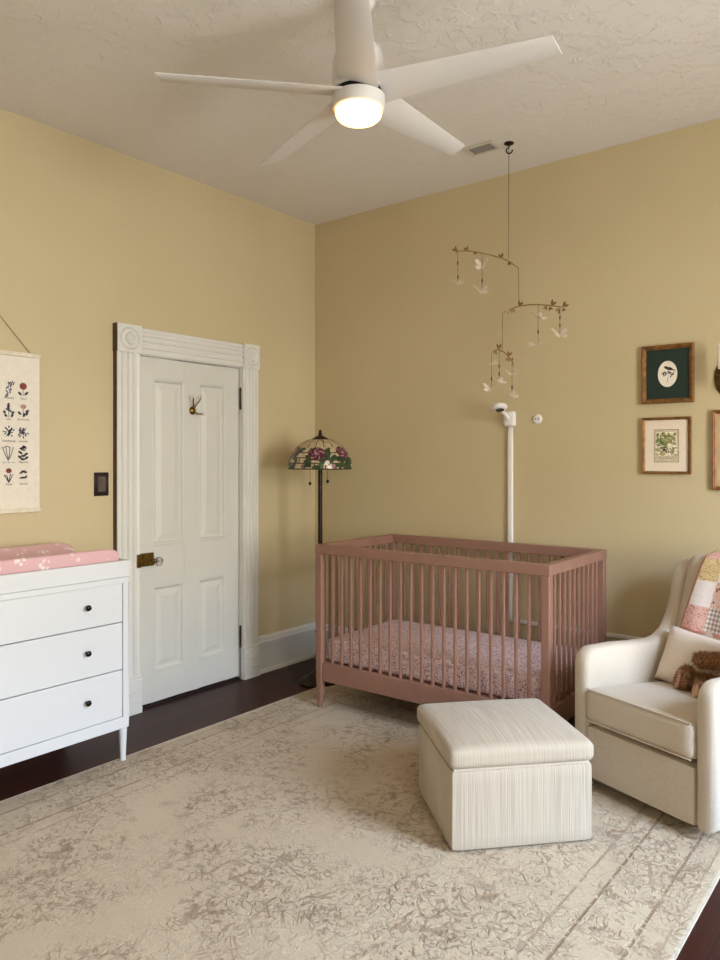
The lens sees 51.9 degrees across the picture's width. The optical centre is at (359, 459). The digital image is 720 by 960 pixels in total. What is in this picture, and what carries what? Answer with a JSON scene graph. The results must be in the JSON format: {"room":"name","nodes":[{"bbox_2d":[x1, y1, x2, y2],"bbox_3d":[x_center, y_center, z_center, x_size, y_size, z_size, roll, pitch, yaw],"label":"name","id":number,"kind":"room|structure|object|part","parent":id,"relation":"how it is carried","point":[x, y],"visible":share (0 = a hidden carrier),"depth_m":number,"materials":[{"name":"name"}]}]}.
{"room":"bedroom","nodes":[
{"label":"bedroom","id":0,"kind":"room"},
{"bbox_2d":[0,108,314,635],"bbox_3d":[-1.945,-0.140,3.291,0.150,3.039,5.350,0,0,38],"label":"wall","id":1,"kind":"structure","parent":0,"point":[94,237],"depth_m":4.02,"materials":[{"name":"paint"}]},
{"bbox_2d":[0,316,40,513],"bbox_3d":[-1.767,-0.280,3.380,0.018,1.066,0.636,0,0,38],"label":"poster","id":2,"kind":"object","parent":1,"relation":"attached to","point":[19,371],"visible":1,"depth_m":3.55,"materials":[{"name":"paper"}]},
{"bbox_3d":[-1.766,0.243,3.379,0.015,0.020,0.636,0,0,38],"label":"rod","id":3,"kind":"part","parent":2,"relation":"part of","materials":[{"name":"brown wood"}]},
{"bbox_3d":[-1.766,-0.507,3.379,0.015,0.020,0.636,0,0,38],"label":"rod","id":4,"kind":"part","parent":2,"relation":"part of","materials":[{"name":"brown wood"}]},
{"bbox_2d":[94,472,108,495],"bbox_3d":[-1.359,0.127,3.894,0.018,0.124,0.082,0,0,38],"label":"light switch","id":5,"kind":"object","parent":1,"relation":"attached to","point":[101,479],"visible":1,"depth_m":3.89,"materials":[{"name":"brown metal"}]},
{"bbox_2d":[113,322,259,715],"bbox_3d":[-1.004,0.324,4.367,0.127,2.112,1.042,0,0,38],"label":"door frame","id":6,"kind":"structure","parent":1,"relation":"attached to","point":[130,342],"depth_m":4.23,"materials":[{"name":"white paint"}]},
{"bbox_3d":[-1.219,0.554,4.052,0.038,0.072,0.026,0,0,38],"label":"strike plate","id":7,"kind":"part","parent":6,"relation":"part of","materials":[{"name":"gold metal"}]},
{"bbox_2d":[140,356,240,704],"bbox_3d":[-0.976,0.393,4.367,0.120,1.942,0.753,0,0,38],"label":"door","id":8,"kind":"structure","parent":1,"relation":"in","point":[189,462],"depth_m":4.34,"materials":[{"name":"white paint"}]},
{"bbox_3d":[-1.119,0.565,4.120,0.038,0.052,0.052,0,0,38],"label":"knob","id":9,"kind":"part","parent":8,"relation":"part of","materials":[{"name":"clear glass"}]},
{"bbox_3d":[-1.102,0.013,4.252,0.017,0.945,0.219,0,0,38],"label":"panel","id":10,"kind":"part","parent":8,"relation":"part of","materials":[{"name":"white paint"}]},
{"bbox_3d":[-1.102,0.954,4.252,0.017,0.483,0.219,0,0,38],"label":"panel","id":11,"kind":"part","parent":8,"relation":"part of","materials":[{"name":"white paint"}]},
{"bbox_2d":[189,395,204,415],"bbox_3d":[-0.959,-0.322,4.362,0.075,0.122,0.076,0,0,38],"label":"coat hook","id":12,"kind":"object","parent":8,"relation":"attached to","point":[192,410],"visible":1,"depth_m":4.36,"materials":[{"name":"gold metal"}]},
{"bbox_3d":[-0.903,0.013,4.503,0.017,0.945,0.207,0,0,38],"label":"panel","id":13,"kind":"part","parent":8,"relation":"part of","materials":[{"name":"white paint"}]},
{"bbox_3d":[-0.903,0.954,4.503,0.017,0.483,0.207,0,0,38],"label":"panel","id":14,"kind":"part","parent":8,"relation":"part of","materials":[{"name":"white paint"}]},
{"bbox_2d":[142,677,239,708],"bbox_3d":[-1.009,1.375,4.387,0.045,0.010,0.752,0,0,38],"label":"sill","id":15,"kind":"structure","parent":1,"relation":"attached to","point":[234,678],"depth_m":4.36,"materials":[{"name":"brown wood"}]},
{"bbox_2d":[258,622,315,673],"bbox_3d":[-1.920,1.261,3.175,0.032,0.238,5.200,0,0,38],"label":"baseboard","id":16,"kind":"structure","parent":1,"relation":"attached to","point":[283,648],"depth_m":4.97,"materials":[{"name":"white paint"}]},
{"bbox_2d":[0,0,719,224],"bbox_3d":[-0.130,-1.709,1.757,5.000,0.100,5.600,0,0,38],"label":"ceiling","id":17,"kind":"structure","parent":0,"point":[625,71],"depth_m":3.27,"materials":[{"name":"white paint"}]},
{"bbox_2d":[155,0,561,163],"bbox_3d":[0.025,-1.431,2.690,1.342,0.454,1.281,0,0,38],"label":"ceiling fan","id":18,"kind":"object","parent":17,"relation":"hanging from","point":[364,94],"visible":1,"depth_m":2.54,"materials":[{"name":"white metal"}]},
{"bbox_3d":[-0.381,-1.292,2.545,0.625,0.044,0.142,-3,0,-14],"label":"blade","id":19,"kind":"part","parent":18,"relation":"part of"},
{"bbox_3d":[-0.220,-1.300,2.961,0.142,0.044,0.625,-3,0,-34],"label":"blade","id":20,"kind":"part","parent":18,"relation":"part of","materials":[{"name":"white plastic"}]},
{"bbox_3d":[-0.032,-1.309,2.255,0.144,0.038,0.626,0,0,4],"label":"blade","id":21,"kind":"part","parent":18,"relation":"part of","materials":[{"name":"white plastic"}]},
{"bbox_2d":[335,99,381,127],"bbox_3d":[-0.005,-1.227,2.639,0.166,0.046,0.166,0,0,38],"label":"diffuser","id":22,"kind":"object","parent":18,"relation":"attached to","point":[352,113],"depth_m":2.59,"materials":[{"name":"beige glass"}]},
{"bbox_3d":[0.232,-1.320,2.945,0.142,0.044,0.625,-3,0,38],"label":"blade","id":23,"kind":"part","parent":18,"relation":"part of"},
{"bbox_3d":[0.355,-1.326,2.497,0.625,0.044,0.142,-3,0,21],"label":"blade","id":24,"kind":"part","parent":18,"relation":"part of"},
{"bbox_2d":[462,140,500,156],"bbox_3d":[0.647,-1.655,3.932,0.173,0.009,0.116,0,0,38],"label":"ceiling vent","id":25,"kind":"object","parent":17,"relation":"in","point":[488,146],"visible":1,"depth_m":3.92,"materials":[{"name":"beige metal"}]},
{"bbox_2d":[504,141,513,153],"bbox_3d":[0.779,-1.630,3.874,0.052,0.058,0.052,0,0,0],"label":"ceiling hook","id":26,"kind":"object","parent":17,"relation":"attached to","point":[507,143],"visible":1,"depth_m":3.87,"materials":[{"name":"brown metal"}]},
{"bbox_2d":[448,168,568,397],"bbox_3d":[0.774,-0.977,3.866,0.633,1.312,0.108,0,0,0],"label":"mobile","id":27,"kind":"object","parent":26,"relation":"hanging from","point":[538,315],"visible":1,"depth_m":3.87,"materials":[{"name":"brown"}]},
{"bbox_2d":[0,657,719,959],"bbox_3d":[-0.130,1.430,1.757,5.000,0.100,5.600,0,0,38],"label":"floor","id":28,"kind":"structure","parent":0,"point":[157,724],"depth_m":3.71,"materials":[{"name":"brown wood"}]},
{"bbox_2d":[0,576,129,767],"bbox_3d":[-1.619,0.956,3.077,0.556,0.848,1.185,0,0,38],"label":"dresser","id":29,"kind":"object","parent":28,"relation":"on","point":[64,650],"visible":0.99,"depth_m":3.13,"materials":[{"name":"white wood"}]},
{"bbox_3d":[-1.431,1.058,2.927,0.018,0.212,1.114,0,0,38],"label":"drawer","id":30,"kind":"part","parent":29,"relation":"part of","materials":[{"name":"white wood"}]},
{"bbox_3d":[-1.431,0.843,2.927,0.018,0.211,1.114,0,0,38],"label":"drawer","id":31,"kind":"part","parent":29,"relation":"part of","materials":[{"name":"white wood"}]},
{"bbox_3d":[-1.431,0.645,2.927,0.018,0.175,1.114,0,0,38],"label":"drawer","id":32,"kind":"part","parent":29,"relation":"part of","materials":[{"name":"white wood"}]},
{"bbox_2d":[0,558,129,593],"bbox_3d":[-1.628,0.493,3.083,0.534,0.075,1.188,0,0,38],"label":"tray","id":33,"kind":"object","parent":29,"relation":"on","point":[40,579],"visible":0.54,"depth_m":3.12,"materials":[{"name":"white wood"}]},
{"bbox_2d":[0,543,118,574],"bbox_3d":[-1.519,0.463,3.216,0.440,0.118,0.800,0,0,38],"label":"changing pad","id":34,"kind":"object","parent":33,"relation":"in","point":[19,559],"visible":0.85,"depth_m":3.26,"materials":[{"name":"pink fabric"}]},
{"bbox_3d":[-1.179,1.055,3.208,0.028,0.026,0.026,0,0,38],"label":"knob","id":35,"kind":"part","parent":29,"relation":"part of","materials":[{"name":"black metal"}]},
{"bbox_3d":[-1.179,0.840,3.208,0.028,0.026,0.026,0,0,38],"label":"knob","id":36,"kind":"part","parent":29,"relation":"part of","materials":[{"name":"black metal"}]},
{"bbox_3d":[-1.179,0.642,3.208,0.028,0.026,0.026,0,0,38],"label":"knob","id":37,"kind":"part","parent":29,"relation":"part of","materials":[{"name":"black metal"}]},
{"bbox_3d":[-1.083,1.292,3.380,0.038,0.153,0.038,0,0,38],"label":"leg","id":38,"kind":"part","parent":29,"relation":"part of","materials":[{"name":"white wood"}]},
{"bbox_2d":[288,430,352,687],"bbox_3d":[-0.247,0.595,4.603,0.403,1.570,0.403,0,0,14],"label":"floor lamp","id":39,"kind":"object","parent":28,"relation":"on","point":[319,453],"visible":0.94,"depth_m":4.48,"materials":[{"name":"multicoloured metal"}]},
{"bbox_3d":[-0.247,-0.035,4.603,0.403,0.186,0.403,0,0,38],"label":"lamp shade","id":40,"kind":"part","parent":39,"relation":"part of","materials":[{"name":"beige glass"}]},
{"bbox_2d":[0,684,719,959],"bbox_3d":[-0.185,1.375,2.636,2.396,0.011,3.050,0,0,38],"label":"area rug","id":41,"kind":"object","parent":28,"relation":"on","point":[290,828],"visible":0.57,"depth_m":2.50,"materials":[{"name":"beige carpet"}]},
{"bbox_2d":[315,534,606,720],"bbox_3d":[0.521,0.918,3.982,1.368,0.902,0.746,0,0,37],"label":"crib","id":42,"kind":"object","parent":41,"relation":"on","point":[420,691],"visible":0.7,"depth_m":3.78,"materials":[{"name":"paint"}]},
{"bbox_3d":[-0.217,0.941,4.104,0.042,0.857,0.042,0,0,37],"label":"leg post","id":43,"kind":"part","parent":42,"relation":"part of","materials":[{"name":"paint"}]},
{"bbox_3d":[-0.005,0.492,4.382,0.042,0.050,0.654,0,0,37],"label":"rail","id":44,"kind":"part","parent":42,"relation":"part of","materials":[{"name":"paint"}]},
{"bbox_3d":[0.207,0.941,4.661,0.042,0.857,0.042,0,0,37],"label":"leg post","id":45,"kind":"part","parent":42,"relation":"part of","materials":[{"name":"paint"}]},
{"bbox_3d":[0.308,1.167,3.704,1.280,0.104,0.030,0,0,37],"label":"rail","id":46,"kind":"part","parent":42,"relation":"part of","materials":[{"name":"paint"}]},
{"bbox_3d":[0.308,0.492,3.704,1.368,0.050,0.046,0,0,37],"label":"rail","id":47,"kind":"part","parent":42,"relation":"part of","materials":[{"name":"paint"}]},
{"bbox_2d":[328,619,580,700],"bbox_3d":[0.521,1.049,3.982,1.278,0.134,0.656,0,0,37],"label":"mattress","id":48,"kind":"object","parent":42,"relation":"on","point":[509,641],"visible":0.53,"depth_m":3.80,"materials":[{"name":"pink fabric"}]},
{"bbox_3d":[0.733,0.492,4.260,1.368,0.050,0.046,0,0,37],"label":"rail","id":49,"kind":"part","parent":42,"relation":"part of","materials":[{"name":"paint"}]},
{"bbox_3d":[0.834,0.941,3.303,0.042,0.857,0.042,0,0,37],"label":"leg post","id":50,"kind":"part","parent":42,"relation":"part of","materials":[{"name":"paint"}]},
{"bbox_3d":[1.046,1.167,3.581,0.030,0.104,0.658,0,0,37],"label":"rail","id":51,"kind":"part","parent":42,"relation":"part of","materials":[{"name":"paint"}]},
{"bbox_3d":[1.046,0.492,3.581,0.042,0.050,0.654,0,0,37],"label":"rail","id":52,"kind":"part","parent":42,"relation":"part of","materials":[{"name":"paint"}]},
{"bbox_3d":[1.258,0.941,3.860,0.042,0.857,0.042,0,0,37],"label":"leg post","id":53,"kind":"part","parent":42,"relation":"part of","materials":[{"name":"paint"}]},
{"bbox_2d":[417,698,593,850],"bbox_3d":[0.537,1.174,2.852,0.539,0.390,0.514,0,0,-9],"label":"ottoman","id":54,"kind":"object","parent":41,"relation":"on","point":[502,772],"visible":1,"depth_m":2.62,"materials":[{"name":"beige fabric"}]},
{"bbox_2d":[417,698,593,768],"bbox_3d":[0.537,1.029,2.852,0.539,0.100,0.514,0,0,-9],"label":"cushion","id":55,"kind":"object","parent":54,"relation":"on","point":[525,733],"depth_m":2.68,"materials":[{"name":"beige fabric"}]},
{"bbox_2d":[575,554,719,833],"bbox_3d":[1.412,0.901,3.076,0.814,0.937,0.656,0,0,-31],"label":"armchair","id":56,"kind":"object","parent":41,"relation":"on","point":[655,743],"visible":0.82,"depth_m":2.90,"materials":[{"name":"beige fabric"}]},
{"bbox_3d":[1.270,0.891,3.328,0.800,0.855,0.078,0,0,-31],"label":"arm","id":57,"kind":"part","parent":56,"relation":"part of"},
{"bbox_2d":[587,681,696,758],"bbox_3d":[1.300,1.037,3.009,0.552,0.184,0.504,0,0,-31],"label":"seat cushion","id":58,"kind":"object","parent":56,"relation":"on","point":[643,719],"depth_m":2.90,"materials":[{"name":"beige fabric"}]},
{"bbox_3d":[1.264,1.214,2.987,0.444,0.216,0.502,0,0,-31],"label":"panel","id":59,"kind":"part","parent":56,"relation":"part of","materials":[{"name":"beige fabric"}]},
{"bbox_2d":[654,625,719,682],"bbox_3d":[1.462,0.869,3.143,0.164,0.253,0.424,0,0,-31],"label":"lumbar pillow","id":60,"kind":"object","parent":56,"relation":"on","point":[681,643],"visible":0.6,"depth_m":3.19,"materials":[{"name":"beige fabric"}]},
{"bbox_2d":[672,649,719,697],"bbox_3d":[1.428,0.804,2.973,0.227,0.377,0.414,0,0,-31],"label":"teddy bear","id":61,"kind":"object","parent":56,"relation":"on","point":[686,678],"visible":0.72,"depth_m":3.04},
{"bbox_2d":[676,554,719,640],"bbox_3d":[1.625,0.728,3.202,0.298,0.592,0.504,0,0,-31],"label":"blanket","id":62,"kind":"object","parent":56,"relation":"on","point":[690,570],"depth_m":3.37,"materials":[{"name":"multicoloured fabric"}]},
{"bbox_2d":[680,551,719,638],"bbox_3d":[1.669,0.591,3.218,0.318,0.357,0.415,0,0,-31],"label":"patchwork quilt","id":63,"kind":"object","parent":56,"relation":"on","point":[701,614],"visible":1,"depth_m":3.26,"materials":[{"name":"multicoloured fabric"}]},
{"bbox_3d":[1.566,0.891,2.831,0.800,0.855,0.078,0,0,-31],"label":"arm","id":64,"kind":"part","parent":56,"relation":"part of"},
{"bbox_2d":[315,118,719,647],"bbox_3d":[1.590,-0.140,3.807,4.750,3.039,0.150,0,0,38],"label":"wall","id":65,"kind":"structure","parent":0,"point":[627,235],"depth_m":4.22,"materials":[{"name":"paint"}]},
{"bbox_2d":[326,624,353,657],"bbox_3d":[1.488,1.261,3.772,4.567,0.238,0.032,0,0,38],"label":"baseboard","id":66,"kind":"structure","parent":65,"relation":"attached to","point":[346,629],"depth_m":5.12,"materials":[{"name":"white paint"}]},
{"bbox_2d":[492,402,515,426],"bbox_3d":[0.816,-0.258,4.219,0.090,0.131,0.164,0,0,38],"label":"camera","id":67,"kind":"object","parent":65,"relation":"attached to","point":[509,416],"visible":1,"depth_m":4.23,"materials":[{"name":"white plastic"}]},
{"bbox_3d":[0.830,-0.260,4.230,0.028,0.069,0.085,0,0,44],"label":"arm","id":68,"kind":"part","parent":67,"relation":"part of","materials":[{"name":"white plastic"}]},
{"bbox_2d":[533,414,541,423],"bbox_3d":[1.000,-0.231,4.169,0.054,0.054,0.014,0,0,38],"label":"plug","id":69,"kind":"object","parent":65,"relation":"attached to","point":[537,418],"visible":1,"depth_m":4.17,"materials":[{"name":"white plastic"}]},
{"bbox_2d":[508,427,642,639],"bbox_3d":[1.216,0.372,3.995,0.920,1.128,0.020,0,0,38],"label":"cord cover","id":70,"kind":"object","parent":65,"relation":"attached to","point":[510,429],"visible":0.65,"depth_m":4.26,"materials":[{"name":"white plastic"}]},
{"bbox_2d":[642,416,691,473],"bbox_3d":[1.544,-0.072,3.732,0.236,0.287,0.020,0,0,38],"label":"framed print","id":71,"kind":"object","parent":65,"relation":"attached to","point":[666,441],"visible":1,"depth_m":3.73,"materials":[{"name":"beige paper"}]},
{"bbox_2d":[641,342,694,403],"bbox_3d":[1.548,-0.434,3.728,0.252,0.294,0.022,0,0,38],"label":"framed print","id":72,"kind":"object","parent":65,"relation":"attached to","point":[667,371],"visible":1,"depth_m":3.73,"materials":[{"name":"green paper"}]},
{"bbox_2d":[658,361,676,386],"bbox_3d":[1.550,-0.434,3.730,0.094,0.132,0.002,0,0,38],"label":"print","id":73,"kind":"object","parent":72,"relation":"attached to","point":[667,370],"depth_m":3.73,"materials":[{"name":"paper"}]},
{"bbox_2d":[712,410,719,489],"bbox_3d":[1.833,-0.049,3.501,0.306,0.387,0.024,0,0,38],"label":"framed print","id":74,"kind":"object","parent":65,"relation":"attached to","point":[715,413],"visible":1,"depth_m":3.58,"materials":[{"name":"brown wood"}]},
{"bbox_2d":[714,344,719,392],"bbox_3d":[1.729,-0.431,3.530,0.094,0.237,0.111,0,0,38],"label":"wall sconce","id":75,"kind":"object","parent":65,"relation":"attached to","point":[717,371],"visible":1,"depth_m":3.58,"materials":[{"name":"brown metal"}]},
{"bbox_2d":[715,344,719,375],"bbox_3d":[1.710,-0.473,3.507,0.052,0.153,0.052,0,0,38],"label":"candle","id":76,"kind":"object","parent":75,"relation":"on","point":[718,373],"depth_m":3.50,"materials":[{"name":"white wax"}]}
]}

